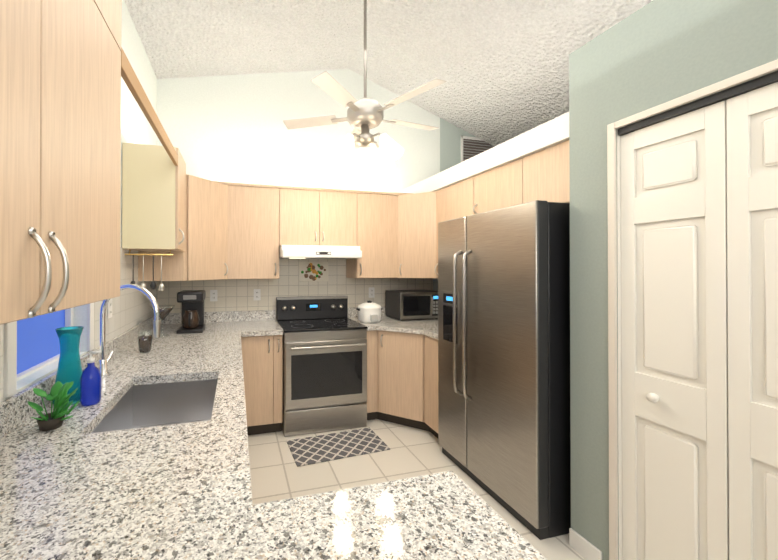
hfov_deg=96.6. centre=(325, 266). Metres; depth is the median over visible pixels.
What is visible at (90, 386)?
soap bottle
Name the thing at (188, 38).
ceiling
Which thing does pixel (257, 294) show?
electrical outlet
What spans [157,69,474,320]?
wall
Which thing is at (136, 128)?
wall
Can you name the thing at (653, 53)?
wall
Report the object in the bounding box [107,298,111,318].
electrical outlet
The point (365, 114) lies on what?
ceiling fan
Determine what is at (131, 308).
wall tiles
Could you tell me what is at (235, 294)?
wall tile
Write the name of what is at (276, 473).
floor
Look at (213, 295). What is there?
electrical outlet
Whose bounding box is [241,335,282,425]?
base cabinet
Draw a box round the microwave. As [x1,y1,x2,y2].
[385,289,437,320]
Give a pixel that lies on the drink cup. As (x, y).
(145, 342)
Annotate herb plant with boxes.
[28,381,79,430]
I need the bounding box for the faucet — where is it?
[98,284,160,377]
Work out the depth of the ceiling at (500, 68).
2.87 m
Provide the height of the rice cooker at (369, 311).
0.210 m
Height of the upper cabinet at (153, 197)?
0.700 m
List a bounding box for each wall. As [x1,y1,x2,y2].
[4,0,156,399]
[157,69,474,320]
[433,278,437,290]
[569,0,777,559]
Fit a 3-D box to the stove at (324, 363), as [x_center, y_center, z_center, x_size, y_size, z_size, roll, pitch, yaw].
[-0.059,0.882,3.266,0.757,1.145,0.706,0,0,-15]
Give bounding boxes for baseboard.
[569,528,601,559]
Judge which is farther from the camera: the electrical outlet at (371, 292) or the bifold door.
the electrical outlet at (371, 292)
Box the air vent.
[461,136,494,161]
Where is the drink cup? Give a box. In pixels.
[137,330,152,353]
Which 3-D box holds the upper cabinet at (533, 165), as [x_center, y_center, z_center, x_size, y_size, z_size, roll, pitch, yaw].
[1.424,-0.388,2.746,0.504,1.000,1.770,0,0,-15]
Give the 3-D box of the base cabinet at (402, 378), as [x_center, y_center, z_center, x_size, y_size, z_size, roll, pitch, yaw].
[0.879,1.020,3.294,1.061,0.868,1.152,0,0,-15]
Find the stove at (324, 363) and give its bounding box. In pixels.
[276,296,367,436]
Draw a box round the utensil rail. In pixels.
[125,250,172,290]
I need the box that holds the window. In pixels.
[4,303,93,397]
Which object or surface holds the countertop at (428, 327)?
on the base cabinet at (402, 378)
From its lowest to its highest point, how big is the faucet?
0.452 m
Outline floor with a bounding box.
[248,419,586,559]
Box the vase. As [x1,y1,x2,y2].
[52,326,83,404]
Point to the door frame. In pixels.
(614, 283)
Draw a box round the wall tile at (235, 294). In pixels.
[157,259,432,312]
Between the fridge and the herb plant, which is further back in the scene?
the fridge
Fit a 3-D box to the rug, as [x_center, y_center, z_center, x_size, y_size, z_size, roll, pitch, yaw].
[0.093,1.447,2.772,0.760,0.008,0.385,0,0,-18]
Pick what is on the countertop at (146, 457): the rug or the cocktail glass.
the cocktail glass
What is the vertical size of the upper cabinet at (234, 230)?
1.000 m
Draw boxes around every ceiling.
[124,0,359,78]
[348,0,652,145]
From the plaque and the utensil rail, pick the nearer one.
the utensil rail
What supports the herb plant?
on the countertop at (146, 457)
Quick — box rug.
[287,427,389,466]
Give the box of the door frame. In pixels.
[607,59,777,559]
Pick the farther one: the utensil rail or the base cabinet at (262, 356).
the base cabinet at (262, 356)
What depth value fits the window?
1.43 m
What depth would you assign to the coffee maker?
2.80 m
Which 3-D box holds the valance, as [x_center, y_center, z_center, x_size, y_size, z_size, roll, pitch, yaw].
[-0.872,-0.728,1.762,0.022,0.070,1.194,0,0,-15]
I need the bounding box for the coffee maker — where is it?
[176,290,205,333]
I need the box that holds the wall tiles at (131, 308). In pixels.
[0,247,156,402]
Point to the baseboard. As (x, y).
(583, 547)
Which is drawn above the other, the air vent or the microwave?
the air vent
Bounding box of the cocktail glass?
[149,305,174,336]
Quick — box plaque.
[299,262,327,281]
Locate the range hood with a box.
[279,245,361,258]
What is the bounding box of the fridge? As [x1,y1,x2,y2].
[438,200,570,539]
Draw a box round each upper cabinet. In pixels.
[0,0,121,324]
[122,143,185,251]
[138,174,229,280]
[230,177,429,278]
[430,112,569,278]
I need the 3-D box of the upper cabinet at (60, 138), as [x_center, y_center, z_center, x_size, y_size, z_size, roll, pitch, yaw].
[-0.603,-0.541,0.177,0.378,1.280,2.000,0,0,-15]
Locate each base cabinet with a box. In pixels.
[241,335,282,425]
[367,330,437,437]
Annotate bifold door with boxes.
[620,82,777,559]
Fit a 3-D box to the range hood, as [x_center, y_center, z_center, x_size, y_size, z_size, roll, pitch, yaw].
[-0.085,-0.138,3.380,0.760,0.118,0.511,0,0,-15]
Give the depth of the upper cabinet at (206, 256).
2.83 m
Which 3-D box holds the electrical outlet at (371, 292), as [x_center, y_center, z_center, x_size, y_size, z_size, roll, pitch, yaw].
[0.509,0.287,3.795,0.070,0.114,0.008,0,0,-15]
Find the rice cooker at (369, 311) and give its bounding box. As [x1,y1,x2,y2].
[356,300,381,322]
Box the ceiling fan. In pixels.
[283,0,445,172]
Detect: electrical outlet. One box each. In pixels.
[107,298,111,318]
[210,290,216,300]
[254,289,260,299]
[369,287,374,297]
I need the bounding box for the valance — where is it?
[121,47,177,165]
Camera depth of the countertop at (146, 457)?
0.81 m
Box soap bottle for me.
[80,351,101,405]
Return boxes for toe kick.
[247,410,396,434]
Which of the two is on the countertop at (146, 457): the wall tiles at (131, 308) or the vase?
the vase
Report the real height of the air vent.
0.530 m
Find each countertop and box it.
[0,310,546,559]
[348,307,437,338]

